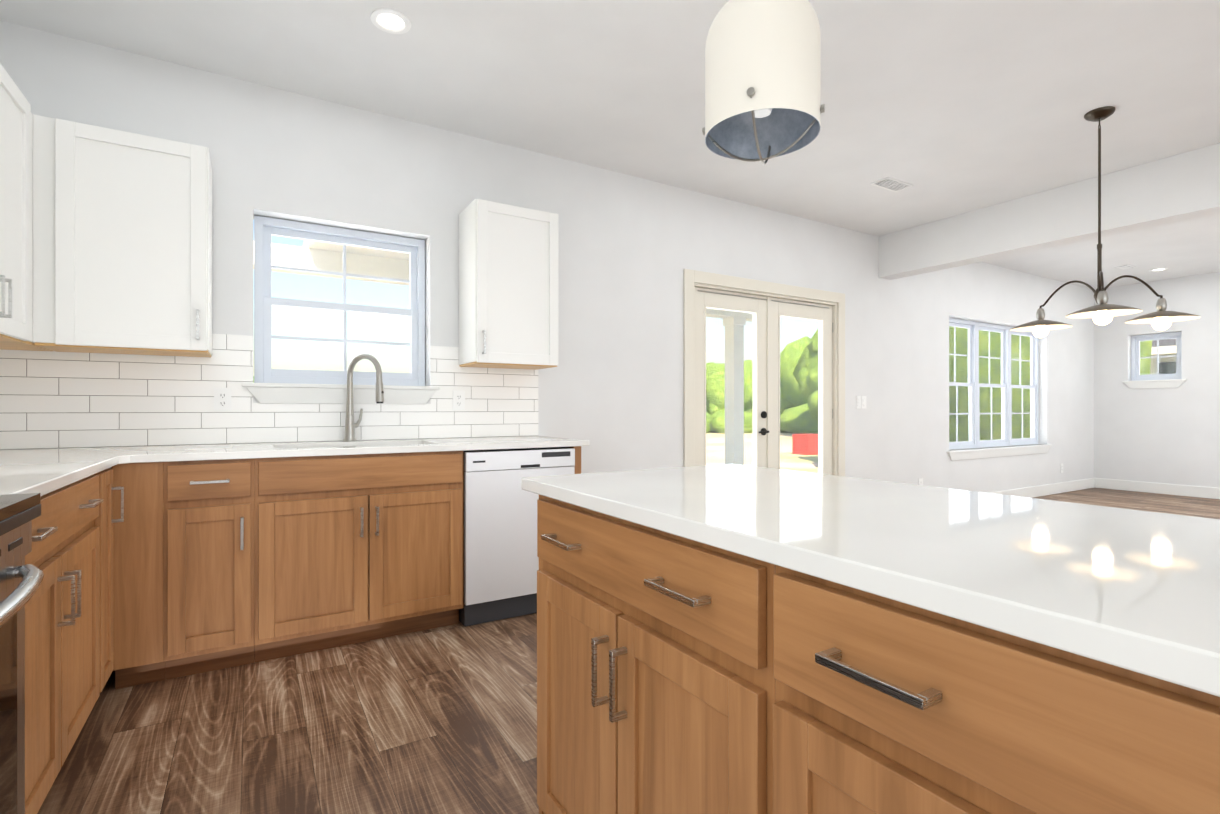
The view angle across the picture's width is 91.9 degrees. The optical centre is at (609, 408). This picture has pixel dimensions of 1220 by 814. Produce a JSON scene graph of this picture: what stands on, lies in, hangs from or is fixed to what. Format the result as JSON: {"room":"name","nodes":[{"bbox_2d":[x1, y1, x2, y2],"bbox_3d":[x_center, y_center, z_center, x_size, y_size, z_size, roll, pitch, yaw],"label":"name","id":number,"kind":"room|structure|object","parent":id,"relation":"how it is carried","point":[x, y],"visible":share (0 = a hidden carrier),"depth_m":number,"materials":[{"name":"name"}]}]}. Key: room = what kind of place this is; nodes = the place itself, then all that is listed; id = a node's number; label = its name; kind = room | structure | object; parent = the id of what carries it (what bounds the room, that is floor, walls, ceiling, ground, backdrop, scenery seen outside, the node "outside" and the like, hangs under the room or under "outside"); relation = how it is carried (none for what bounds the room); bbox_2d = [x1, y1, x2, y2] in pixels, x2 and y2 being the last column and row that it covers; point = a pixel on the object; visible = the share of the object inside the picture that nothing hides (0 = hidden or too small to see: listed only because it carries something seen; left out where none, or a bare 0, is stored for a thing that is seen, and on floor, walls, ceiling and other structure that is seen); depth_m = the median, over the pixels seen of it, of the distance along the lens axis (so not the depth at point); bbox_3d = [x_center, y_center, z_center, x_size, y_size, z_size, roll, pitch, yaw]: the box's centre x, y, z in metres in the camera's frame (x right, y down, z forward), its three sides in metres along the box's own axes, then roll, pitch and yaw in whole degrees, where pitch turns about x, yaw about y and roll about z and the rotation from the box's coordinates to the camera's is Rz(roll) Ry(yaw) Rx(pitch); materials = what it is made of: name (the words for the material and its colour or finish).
{"room":"kitchen","nodes":[
{"label":"kitchen","id":0,"kind":"room"},
{"bbox_2d":[0,20,1095,492],"bbox_3d":[1.939,-0.281,5.375,11.410,2.740,0.190,0,0,-31],"label":"wall","id":1,"kind":"structure","parent":0,"point":[630,250],"depth_m":4.05,"materials":[{"name":"paint"}]},
{"bbox_2d":[0,63,34,342],"bbox_3d":[-2.130,-0.712,1.799,0.340,0.898,0.826,0,0,-31],"label":"upper cabinet","id":2,"kind":"object","parent":1,"relation":"attached to","point":[16,223],"depth_m":2.12,"materials":[{"name":"white wood"}]},
{"bbox_2d":[0,343,52,350],"bbox_3d":[-2.439,-0.712,2.305,0.340,0.898,0.476,0,0,-31],"label":"upper cabinet","id":3,"kind":"object","parent":1,"relation":"attached to","point":[3,346],"depth_m":2.41,"materials":[{"name":"brown wood"}]},
{"bbox_2d":[33,114,211,356],"bbox_3d":[-2.096,-0.706,2.582,0.573,0.910,0.364,0,0,-31],"label":"upper cabinet","id":4,"kind":"object","parent":1,"relation":"attached to","point":[122,242],"visible":1,"depth_m":2.45,"materials":[{"name":"white wood"}]},
{"bbox_2d":[0,334,537,449],"bbox_3d":[-1.591,-0.098,3.109,2.643,0.542,0.006,0,0,-31],"label":"tile backsplash","id":5,"kind":"structure","parent":1,"relation":"attached to","point":[51,399],"depth_m":2.87,"materials":[{"name":"white tile"}]},
{"bbox_2d":[214,388,230,410],"bbox_3d":[-1.910,-0.046,2.908,0.072,0.116,0.007,0,0,-31],"label":"electrical outlet","id":6,"kind":"object","parent":5,"relation":"attached to","point":[222,399],"visible":1,"depth_m":2.90,"materials":[{"name":"white plastic"}]},
{"bbox_2d":[453,390,464,409],"bbox_3d":[-0.902,-0.051,3.522,0.072,0.116,0.007,0,0,-31],"label":"electrical outlet","id":7,"kind":"object","parent":5,"relation":"attached to","point":[458,400],"visible":1,"depth_m":3.52,"materials":[{"name":"white plastic"}]},
{"bbox_2d":[254,215,424,385],"bbox_3d":[-1.495,-0.571,3.324,0.874,0.873,0.070,0,0,-31],"label":"kitchen window","id":8,"kind":"structure","parent":1,"relation":"in","point":[265,228],"depth_m":3.28,"materials":[{"name":"white plastic"}]},
{"bbox_2d":[242,383,439,403],"bbox_3d":[-1.435,-0.079,3.225,0.982,0.105,0.092,0,0,-31],"label":"window sill","id":9,"kind":"structure","parent":1,"relation":"attached to","point":[276,393],"depth_m":3.15,"materials":[{"name":"paint"}]},
{"bbox_2d":[459,199,557,369],"bbox_3d":[-0.593,-0.706,3.497,0.506,0.910,0.364,0,0,-31],"label":"upper cabinet","id":10,"kind":"object","parent":1,"relation":"attached to","point":[508,286],"visible":1,"depth_m":3.37,"materials":[{"name":"white wood"}]},
{"bbox_2d":[683,269,844,476],"bbox_3d":[1.295,0.021,4.971,1.850,2.135,0.210,0,0,-31],"label":"door frame","id":11,"kind":"structure","parent":1,"relation":"attached to","point":[692,279],"depth_m":4.82,"materials":[{"name":"paint"}]},
{"bbox_2d":[695,287,832,474],"bbox_3d":[1.332,0.072,4.920,1.636,2.010,0.113,0,0,-31],"label":"french door","id":12,"kind":"structure","parent":1,"relation":"in","point":[767,312],"depth_m":4.91,"materials":[{"name":"paint"}]},
{"bbox_2d":[856,396,860,407],"bbox_3d":[2.315,-0.061,5.487,0.072,0.116,0.008,0,0,-31],"label":"light switch","id":13,"kind":"object","parent":1,"relation":"attached to","point":[858,401],"visible":1,"depth_m":5.48,"materials":[{"name":"white plastic"}]},
{"bbox_2d":[861,396,865,407],"bbox_3d":[2.379,-0.061,5.526,0.072,0.116,0.008,0,0,-31],"label":"light switch","id":14,"kind":"object","parent":1,"relation":"attached to","point":[863,401],"visible":1,"depth_m":5.52,"materials":[{"name":"white plastic"}]},
{"bbox_2d":[918,478,922,484],"bbox_3d":[3.165,0.769,6.005,0.072,0.116,0.007,0,0,-31],"label":"electrical outlet","id":15,"kind":"object","parent":1,"relation":"attached to","point":[920,481],"visible":0.6,"depth_m":6.00,"materials":[{"name":"white plastic"}]},
{"bbox_2d":[949,318,1037,449],"bbox_3d":[4.500,-0.276,6.975,2.222,1.443,0.070,0,0,-31],"label":"triple window","id":16,"kind":"structure","parent":1,"relation":"in","point":[975,385],"depth_m":7.01,"materials":[{"name":"white plastic"}]},
{"bbox_2d":[947,444,1051,460],"bbox_3d":[4.560,0.501,6.876,2.330,0.105,0.092,0,0,-31],"label":"window sill","id":17,"kind":"structure","parent":1,"relation":"attached to","point":[965,454],"depth_m":6.76,"materials":[{"name":"paint"}]},
{"bbox_2d":[991,478,1095,497],"bbox_3d":[4.409,1.021,6.756,5.323,0.134,0.018,0,0,-31],"label":"baseboard","id":18,"kind":"structure","parent":1,"relation":"attached to","point":[1049,489],"depth_m":7.47,"materials":[{"name":"paint"}]},
{"bbox_2d":[0,0,1219,288],"bbox_3d":[3.861,-1.701,2.219,11.410,0.100,7.580,0,0,-31],"label":"ceiling","id":19,"kind":"structure","parent":0,"point":[946,108],"depth_m":2.99,"materials":[{"name":"paint"}]},
{"bbox_2d":[370,8,410,33],"bbox_3d":[-0.932,-1.647,2.510,0.164,0.008,0.164,0,0,-31],"label":"recessed light","id":20,"kind":"object","parent":19,"relation":"in","point":[388,20],"visible":1,"depth_m":2.50,"materials":[{"name":"white plastic"}]},
{"bbox_2d":[702,0,824,164],"bbox_3d":[0.329,-1.094,1.280,0.242,1.112,0.242,0,0,-31],"label":"pendant light","id":21,"kind":"object","parent":19,"relation":"hanging from","point":[762,80],"visible":1,"depth_m":1.19,"materials":[{"name":"white metal"}]},
{"bbox_2d":[870,177,912,191],"bbox_3d":[2.072,-1.646,4.338,0.300,0.009,0.150,0,0,-31],"label":"ceiling vent","id":22,"kind":"object","parent":19,"relation":"in","point":[891,184],"visible":1,"depth_m":4.32,"materials":[{"name":"white metal"}]},
{"bbox_2d":[879,143,1219,279],"bbox_3d":[4.531,-1.454,2.627,0.200,0.392,7.199,0,0,-31],"label":"ceiling beam","id":23,"kind":"structure","parent":19,"relation":"attached to","point":[1185,186],"depth_m":4.36,"materials":[{"name":"paint"}]},
{"bbox_2d":[1010,106,1199,337],"bbox_3d":[2.676,-1.041,3.320,0.837,1.220,0.806,0,0,-31],"label":"chandelier","id":24,"kind":"object","parent":19,"relation":"hanging from","point":[1103,312],"visible":1,"depth_m":3.25,"materials":[{"name":"grey metal"}]},
{"bbox_2d":[1115,264,1135,269],"bbox_3d":[5.987,-1.646,6.850,0.250,0.009,0.120,0,0,-31],"label":"ceiling vent","id":25,"kind":"object","parent":19,"relation":"in","point":[1126,266],"visible":0.98,"depth_m":6.83,"materials":[{"name":"white metal"}]},
{"bbox_2d":[1149,268,1167,270],"bbox_3d":[6.492,-1.647,6.982,0.164,0.008,0.164,0,0,-31],"label":"recessed light","id":26,"kind":"object","parent":19,"relation":"in","point":[1158,269],"visible":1,"depth_m":6.98,"materials":[{"name":"white plastic"}]},
{"bbox_2d":[37,488,1219,813],"bbox_3d":[3.861,1.119,2.219,11.410,0.060,7.580,0,0,-31],"label":"floor","id":27,"kind":"structure","parent":0,"point":[439,720],"depth_m":1.98,"materials":[{"name":"brown wood"}]},
{"bbox_2d":[0,493,43,813],"bbox_3d":[-1.233,0.549,0.711,0.736,1.080,0.760,0,0,-31],"label":"range","id":28,"kind":"object","parent":27,"relation":"on","point":[20,581],"visible":1,"depth_m":1.11,"materials":[{"name":"grey"}]},
{"bbox_2d":[25,468,123,813],"bbox_3d":[-1.797,0.647,1.547,0.658,0.884,1.236,0,0,-31],"label":"base cabinet","id":29,"kind":"object","parent":27,"relation":"on","point":[68,637],"visible":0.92,"depth_m":1.62,"materials":[{"name":"brown wood"}]},
{"bbox_2d":[0,448,131,495],"bbox_3d":[-1.788,0.189,1.528,0.660,0.031,1.200,0,0,-31],"label":"countertop","id":30,"kind":"structure","parent":29,"relation":"on","point":[40,471],"depth_m":1.78,"materials":[{"name":"stone"}]},
{"bbox_2d":[159,458,278,680],"bbox_3d":[-1.737,0.647,2.653,0.377,0.884,0.625,0,0,-31],"label":"base cabinet","id":31,"kind":"object","parent":27,"relation":"on","point":[222,564],"depth_m":2.39,"materials":[{"name":"brown wood"}]},
{"bbox_2d":[0,436,588,462],"bbox_3d":[-1.407,0.282,2.826,2.660,0.216,0.680,0,0,-31],"label":"countertop","id":32,"kind":"structure","parent":31,"relation":"on","point":[169,453],"depth_m":2.72,"materials":[{"name":"stone"}]},
{"bbox_2d":[343,353,383,441],"bbox_3d":[-1.308,-0.060,3.126,0.179,0.467,0.228,0,0,-31],"label":"faucet","id":33,"kind":"object","parent":32,"relation":"on","point":[350,427],"visible":1,"depth_m":3.13,"materials":[{"name":"silver metal"}]},
{"bbox_2d":[279,474,462,657],"bbox_3d":[-1.289,0.744,2.926,0.960,0.690,0.625,0,0,-31],"label":"base cabinet","id":34,"kind":"object","parent":27,"relation":"on","point":[361,559],"depth_m":2.68,"materials":[{"name":"brown wood"}]},
{"bbox_2d":[459,447,574,626],"bbox_3d":[-0.605,0.652,3.318,0.605,0.870,0.597,0,0,-31],"label":"dishwasher","id":35,"kind":"object","parent":27,"relation":"on","point":[500,563],"visible":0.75,"depth_m":3.01,"materials":[{"name":"white metal"}]},
{"bbox_2d":[537,495,712,813],"bbox_3d":[0.316,0.647,1.281,0.681,0.884,0.854,0,0,-31],"label":"base cabinet","id":36,"kind":"object","parent":27,"relation":"on","point":[676,674],"depth_m":1.11,"materials":[{"name":"brown wood"}]},
{"bbox_2d":[713,546,1219,813],"bbox_3d":[0.690,0.647,0.647,0.660,0.884,0.906,0,0,-31],"label":"base cabinet","id":37,"kind":"object","parent":27,"relation":"on","point":[829,697],"depth_m":0.62,"materials":[{"name":"brown wood"}]},
{"bbox_2d":[522,464,1219,696],"bbox_3d":[0.705,0.190,0.662,0.720,0.031,2.396,0,0,-31],"label":"countertop","id":38,"kind":"structure","parent":37,"relation":"on","point":[1137,591],"depth_m":0.75,"materials":[{"name":"stone"}]},
{"bbox_2d":[1096,272,1219,487],"bbox_3d":[8.649,-0.281,5.141,0.190,2.740,7.170,0,0,-31],"label":"wall","id":39,"kind":"structure","parent":0,"point":[1154,435],"depth_m":7.53,"materials":[{"name":"paint"}]},
{"bbox_2d":[1122,379,1186,388],"bbox_3d":[7.040,-0.319,7.627,0.092,0.105,0.630,0,0,-31],"label":"window sill","id":40,"kind":"structure","parent":39,"relation":"attached to","point":[1170,383],"depth_m":7.59,"materials":[{"name":"paint"}]},
{"bbox_2d":[1131,332,1181,380],"bbox_3d":[7.140,-0.676,7.687,0.070,0.603,0.522,0,0,-31],"label":"window","id":41,"kind":"structure","parent":39,"relation":"in","point":[1136,358],"depth_m":7.69,"materials":[{"name":"white plastic"}]},
{"bbox_2d":[1096,478,1219,498],"bbox_3d":[8.564,1.021,5.083,0.013,0.134,7.198,0,0,-31],"label":"baseboard","id":42,"kind":"structure","parent":39,"relation":"attached to","point":[1126,485],"depth_m":7.55,"materials":[{"name":"paint"}]},
{"label":"outside","id":43,"kind":"structure","parent":0,"visible":0},
{"bbox_2d":[706,432,817,472],"bbox_3d":[-2.026,1.597,32.120,150.000,0.020,130.000,0,0,-31],"label":"ground","id":44,"kind":"structure","parent":43,"point":[788,461],"depth_m":20.51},
{"bbox_2d":[253,240,752,464],"bbox_3d":[-0.596,0.009,5.546,7.600,3.160,2.680,0,0,-31],"label":"porch","id":45,"kind":"object","parent":44,"relation":"on","point":[735,451],"depth_m":5.55,"materials":[{"name":"white paint"}]},
{"bbox_2d":[253,326,1151,441],"bbox_3d":[-0.599,-2.368,20.827,64.913,10.426,53.707,0,0,-31],"label":"trees","id":46,"kind":"object","parent":44,"relation":"on","point":[808,351],"depth_m":11.73,"materials":[{"name":"green plant"}]},
{"bbox_2d":[792,434,817,454],"bbox_3d":[6.942,1.238,20.663,0.800,0.700,0.700,0,0,-31],"label":"container","id":47,"kind":"object","parent":44,"relation":"on","point":[809,445],"depth_m":20.37,"materials":[{"name":"red"}]},
{"bbox_2d":[1150,339,1175,373],"bbox_3d":[19.416,-1.162,12.658,8.620,5.500,11.250,0,0,-31],"label":"house","id":48,"kind":"structure","parent":44,"relation":"on","point":[1171,348],"depth_m":14.64,"materials":[{"name":"grey"}]}
]}

